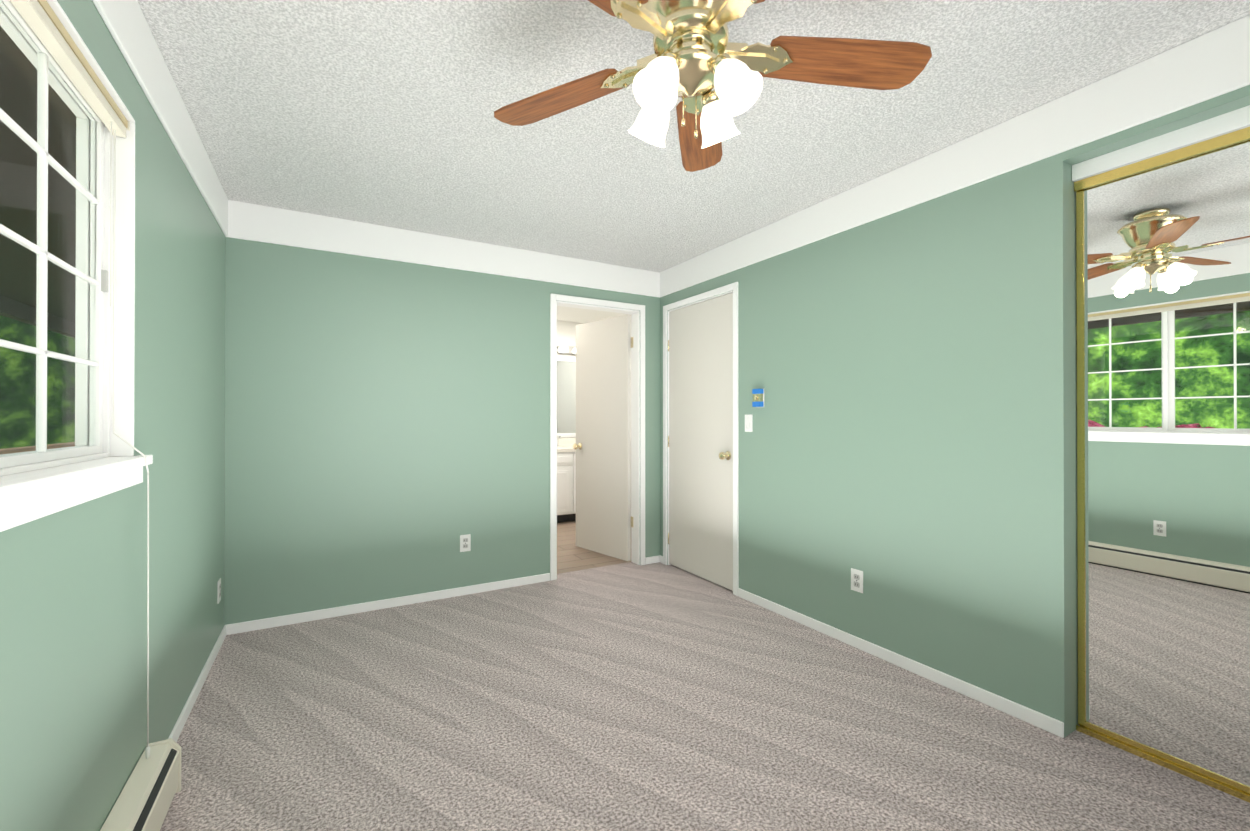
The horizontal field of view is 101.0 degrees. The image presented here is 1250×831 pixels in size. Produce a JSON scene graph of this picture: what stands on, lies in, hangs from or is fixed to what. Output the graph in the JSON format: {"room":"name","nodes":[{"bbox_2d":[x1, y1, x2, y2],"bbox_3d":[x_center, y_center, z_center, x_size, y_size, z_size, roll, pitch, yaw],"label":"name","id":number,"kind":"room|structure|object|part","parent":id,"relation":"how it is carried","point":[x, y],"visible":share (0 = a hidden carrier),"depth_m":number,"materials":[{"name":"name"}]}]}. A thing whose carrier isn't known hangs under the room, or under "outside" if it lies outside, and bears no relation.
{"room":"bedroom","nodes":[
{"label":"bedroom","id":0,"kind":"room"},
{"bbox_2d":[0,0,224,830],"bbox_3d":[-1.063,0.001,0.724,0.120,2.440,5.170,0,0,-30],"label":"wall","id":1,"kind":"structure","parent":0,"point":[73,661],"depth_m":1.56,"materials":[{"name":"green paint"}]},
{"bbox_2d":[0,26,76,337],"bbox_3d":[-3.263,-1.234,2.041,2.379,0.320,15.000,0,0,-30],"label":"soffit","id":2,"kind":"structure","parent":1,"relation":"attached to","point":[24,223],"depth_m":2.96,"materials":[{"name":"brown"}]},
{"bbox_2d":[0,0,149,758],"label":"window","id":3,"kind":"structure","parent":1,"relation":"in","point":[91,183],"depth_m":1.38,"materials":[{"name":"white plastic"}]},
{"bbox_3d":[-3.306,1.016,2.007,2.479,1.380,15.000,0,0,-30],"label":"deck rail","id":4,"kind":"part","parent":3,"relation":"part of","materials":[{"name":"white wood"}]},
{"bbox_3d":[-1.191,-0.378,0.894,0.031,0.922,1.300,0,0,-30],"label":"glass","id":5,"kind":"part","parent":3,"relation":"part of","materials":[{"name":"clear glass"}]},
{"bbox_3d":[-1.188,-0.378,0.897,0.065,0.992,1.370,0,0,-30],"label":"frame","id":6,"kind":"part","parent":3,"relation":"part of","materials":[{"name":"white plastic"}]},
{"bbox_2d":[10,0,129,137],"bbox_3d":[-1.143,-0.846,0.924,0.042,0.053,1.368,0,0,-30],"label":"window blind","id":7,"kind":"object","parent":3,"relation":"attached to","point":[43,21],"visible":0.98,"depth_m":1.21,"materials":[{"name":"beige plastic"}]},
{"bbox_2d":[101,270,107,291],"bbox_3d":[-1.495,-0.386,1.481,0.011,0.060,0.016,0,0,-30],"label":"window latch","id":8,"kind":"object","parent":3,"relation":"attached to","point":[104,280],"depth_m":1.48,"materials":[{"name":"grey plastic"}]},
{"bbox_3d":[-1.435,0.096,1.499,0.074,1.875,0.128,0,0,-30],"label":"blind cord","id":9,"kind":"part","parent":3,"relation":"part of","materials":[{"name":"white fabric"}]},
{"bbox_2d":[0,0,152,531],"bbox_3d":[-1.154,-0.341,0.916,0.152,1.085,1.480,0,0,-30],"label":"window frame","id":10,"kind":"structure","parent":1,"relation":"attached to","point":[28,496],"depth_m":1.50,"materials":[{"name":"white wood"}]},
{"bbox_2d":[100,738,180,830],"bbox_3d":[-0.628,1.130,0.173,0.086,0.177,3.447,0,0,-30],"label":"baseboard heater","id":11,"kind":"object","parent":1,"relation":"attached to","point":[152,787],"visible":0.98,"depth_m":1.49,"materials":[{"name":"beige metal"}]},
{"bbox_2d":[168,624,231,741],"bbox_3d":[-1.870,1.198,2.251,0.012,0.058,1.390,0,0,-30],"label":"baseboard","id":12,"kind":"structure","parent":1,"relation":"attached to","point":[227,629],"depth_m":2.26,"materials":[{"name":"white wood"}]},
{"bbox_2d":[217,578,220,603],"bbox_3d":[-2.149,0.928,2.732,0.008,0.115,0.070,0,0,-30],"label":"outlet","id":13,"kind":"object","parent":1,"relation":"attached to","point":[218,590],"visible":1,"depth_m":2.72,"materials":[{"name":"white plastic"}]},
{"bbox_2d":[224,237,659,624],"bbox_3d":[-0.604,0.013,3.903,3.850,2.440,0.120,0,0,-30],"label":"wall","id":14,"kind":"structure","parent":0,"point":[387,429],"depth_m":3.29,"materials":[{"name":"green paint"}]},
{"bbox_2d":[232,573,549,633],"bbox_3d":[-1.399,1.202,3.362,1.937,0.058,0.016,0,0,-30],"label":"baseboard","id":15,"kind":"structure","parent":14,"relation":"attached to","point":[253,625],"depth_m":3.27,"materials":[{"name":"white wood"}]},
{"bbox_2d":[460,534,470,551],"bbox_3d":[-1.096,0.877,3.542,0.070,0.115,0.008,0,0,-30],"label":"electrical outlet","id":16,"kind":"object","parent":14,"relation":"attached to","point":[465,543],"visible":1,"depth_m":3.54,"materials":[{"name":"white plastic"}]},
{"bbox_2d":[550,293,644,580],"bbox_3d":[-0.226,0.161,4.113,0.837,2.146,0.134,0,0,-30],"label":"door frame","id":17,"kind":"structure","parent":14,"relation":"attached to","point":[638,438],"depth_m":4.25,"materials":[{"name":"white wood"}]},
{"bbox_2d":[573,314,632,560],"bbox_3d":[-0.195,0.187,4.588,0.183,2.074,0.752,0,0,-43],"label":"bathroom door","id":18,"kind":"structure","parent":14,"relation":"in","point":[602,446],"depth_m":4.55,"materials":[{"name":"painted wood"},{"name":"brass"}]},
{"bbox_3d":[0.061,0.140,4.335,0.002,1.598,0.032,0,0,-30],"label":"bathroom door jamb hinge","id":19,"kind":"part","parent":18,"relation":"part of","materials":[{"name":"white wood"}]},
{"bbox_2d":[557,320,583,437],"bbox_3d":[0.058,0.015,4.356,2.010,2.440,0.005,0,0,-30],"label":"wall","id":20,"kind":"structure","parent":0,"point":[566,333],"depth_m":4.05,"materials":[{"name":"white paint"}]},
{"bbox_2d":[557,346,575,353],"bbox_3d":[-0.850,-0.827,6.405,0.820,0.090,0.142,0,0,-30],"label":"sconce","id":21,"kind":"object","parent":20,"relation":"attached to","point":[566,350],"visible":0.29,"depth_m":6.46,"materials":[{"name":"silver metal"}]},
{"bbox_2d":[557,357,575,436],"bbox_3d":[-0.880,-0.232,6.455,1.020,1.010,0.022,0,0,-30],"label":"bathroom mirror","id":22,"kind":"object","parent":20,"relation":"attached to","point":[566,396],"depth_m":6.54,"materials":[{"name":"white mirror"}]},
{"bbox_2d":[557,521,630,573],"bbox_3d":[-0.525,1.291,5.363,2.250,0.096,2.460,0,0,-30],"label":"floor","id":23,"kind":"structure","parent":0,"point":[571,556],"depth_m":4.53,"materials":[{"name":"plastic"}]},
{"bbox_2d":[557,436,575,522],"bbox_3d":[-0.739,0.745,6.206,1.230,0.995,0.586,0,0,-30],"label":"bathroom vanity","id":24,"kind":"object","parent":23,"relation":"on","point":[566,481],"visible":0.25,"depth_m":5.95,"materials":[{"name":"white wood"}]},
{"bbox_2d":[137,0,1249,322],"bbox_3d":[0.005,-1.262,2.730,3.970,0.100,7.570,0,0,-30],"label":"ceiling","id":25,"kind":"structure","parent":0,"point":[379,112],"depth_m":2.03,"materials":[{"name":"white paint"}]},
{"bbox_2d":[92,0,1249,297],"bbox_3d":[0.258,-1.111,1.490,2.930,0.210,4.930,0,0,-30],"label":"trim band","id":26,"kind":"object","parent":25,"relation":"attached to","point":[1200,68],"visible":1,"depth_m":2.36,"materials":[{"name":"white"}]},
{"bbox_2d":[494,0,931,171],"bbox_3d":[0.178,-0.978,1.327,1.271,0.479,1.250,0,0,-30],"label":"ceiling fan","id":27,"kind":"object","parent":25,"relation":"hanging from","point":[695,59],"visible":1,"depth_m":1.37,"materials":[{"name":"brown wood"}]},
{"bbox_3d":[-0.204,-0.966,1.580,0.459,0.006,0.152,0,11,30],"label":"blade","id":28,"kind":"part","parent":27,"relation":"part of","materials":[{"name":"brown wood"}]},
{"label":"blade","id":29,"kind":"part","parent":27,"relation":"part of","materials":[{"name":"brown wood"}]},
{"bbox_3d":[0.066,-0.825,1.458,0.114,0.135,0.121,0,0,-30],"label":"lamp shade","id":30,"kind":"part","parent":27,"relation":"part of","materials":[{"name":"white glass"}]},
{"bbox_3d":[0.081,-0.826,1.258,0.121,0.135,0.114,0,0,-30],"label":"lamp shade","id":31,"kind":"part","parent":27,"relation":"part of","materials":[{"name":"white glass"}]},
{"bbox_3d":[0.109,-0.886,1.294,0.055,0.052,0.055,0,0,-30],"label":"arm","id":32,"kind":"part","parent":27,"relation":"part of"},
{"bbox_3d":[0.174,-0.977,1.366,0.297,0.479,0.296,0,0,-30],"label":"motor","id":33,"kind":"part","parent":27,"relation":"part of","materials":[{"name":"gold metal"}]},
{"bbox_3d":[0.261,-0.965,1.792,0.152,0.006,0.459,-11,-2,11],"label":"blade","id":34,"kind":"part","parent":27,"relation":"part of","materials":[{"name":"brown wood"}]},
{"bbox_3d":[0.238,-0.886,1.437,0.055,0.052,0.055,0,0,-30],"label":"arm","id":35,"kind":"part","parent":27,"relation":"part of"},
{"bbox_3d":[0.266,-0.825,1.473,0.121,0.135,0.114,0,0,-30],"label":"lamp shade","id":36,"kind":"part","parent":27,"relation":"part of","materials":[{"name":"white glass"}]},
{"bbox_3d":[0.245,-0.886,1.302,0.055,0.052,0.055,0,0,-30],"label":"arm","id":37,"kind":"part","parent":27,"relation":"part of"},
{"bbox_3d":[0.281,-0.826,1.273,0.114,0.135,0.121,0,0,-30],"label":"lamp shade","id":38,"kind":"part","parent":27,"relation":"part of","materials":[{"name":"white glass"}]},
{"bbox_3d":[0.605,-0.967,1.415,0.459,0.006,0.152,0,-11,-6],"label":"blade","id":39,"kind":"part","parent":27,"relation":"part of","materials":[{"name":"brown wood"}]},
{"bbox_2d":[160,562,1249,830],"bbox_3d":[0.574,1.274,1.663,3.900,0.100,5.170,0,0,-30],"label":"floor carpet","id":40,"kind":"object","parent":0,"point":[630,696],"visible":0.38,"depth_m":1.98,"materials":[{"name":"beige carpet"}]},
{"bbox_2d":[660,85,1249,737],"bbox_3d":[1.609,0.006,2.196,0.120,2.440,5.050,0,0,-30],"label":"wall","id":41,"kind":"structure","parent":0,"point":[908,445],"depth_m":2.38,"materials":[{"name":"green paint"}]},
{"bbox_2d":[668,293,732,590],"bbox_3d":[0.544,0.183,3.908,0.109,2.077,0.797,0,0,-30],"label":"door","id":42,"kind":"structure","parent":41,"relation":"in","point":[700,441],"depth_m":3.88,"materials":[{"name":"white wood"}]},
{"bbox_2d":[663,282,738,595],"bbox_3d":[0.598,0.160,3.937,0.134,2.146,0.902,0,0,-30],"label":"door frame","id":43,"kind":"structure","parent":41,"relation":"attached to","point":[733,286],"depth_m":3.69,"materials":[{"name":"white wood"}]},
{"bbox_2d":[745,415,752,431],"bbox_3d":[0.820,0.051,3.431,0.012,0.115,0.070,0,0,-30],"label":"light switch","id":44,"kind":"object","parent":41,"relation":"attached to","point":[748,423],"visible":1,"depth_m":3.42,"materials":[{"name":"white plastic"}]},
{"bbox_2d":[752,388,763,406],"bbox_3d":[0.859,-0.114,3.335,0.041,0.120,0.076,0,0,-30],"label":"thermostat","id":45,"kind":"object","parent":41,"relation":"attached to","point":[758,397],"visible":1,"depth_m":3.31,"materials":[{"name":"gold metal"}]},
{"bbox_2d":[851,568,862,592],"bbox_3d":[1.226,0.874,2.728,0.008,0.115,0.070,0,0,-30],"label":"electrical outlet","id":46,"kind":"object","parent":41,"relation":"attached to","point":[856,580],"visible":1,"depth_m":2.72,"materials":[{"name":"white plastic"}]},
{"bbox_2d":[738,588,1063,737],"bbox_3d":[1.220,1.200,2.735,0.012,0.058,1.791,0,0,-30],"label":"baseboard","id":47,"kind":"structure","parent":41,"relation":"attached to","point":[1029,715],"depth_m":2.41,"materials":[{"name":"white wood"}]},
{"label":"outside","id":48,"kind":"structure","parent":0,"visible":0},
{"bbox_2d":[0,315,74,448],"bbox_3d":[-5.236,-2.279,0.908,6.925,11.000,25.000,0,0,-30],"label":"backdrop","id":49,"kind":"structure","parent":48,"point":[66,396],"depth_m":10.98,"materials":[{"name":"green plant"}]},
{"bbox_3d":[1.977,0.007,2.408,0.730,2.440,5.050,0,0,-30],"label":"wall","id":50,"kind":"structure","parent":0,"visible":0},
{"bbox_2d":[1072,105,1249,802],"bbox_3d":[2.296,0.123,1.139,0.104,2.199,2.051,0,0,-30],"label":"door track","id":51,"kind":"object","parent":50,"relation":"attached to","point":[1222,130],"visible":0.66,"depth_m":1.79,"materials":[{"name":"gold metal"}]},
{"bbox_2d":[1076,139,1249,794],"bbox_3d":[2.025,0.151,1.592,0.022,2.106,0.991,0,0,-30],"label":"mirror door","id":52,"kind":"structure","parent":51,"relation":"attached to","point":[1163,399],"depth_m":1.80,"materials":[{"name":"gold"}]}
]}

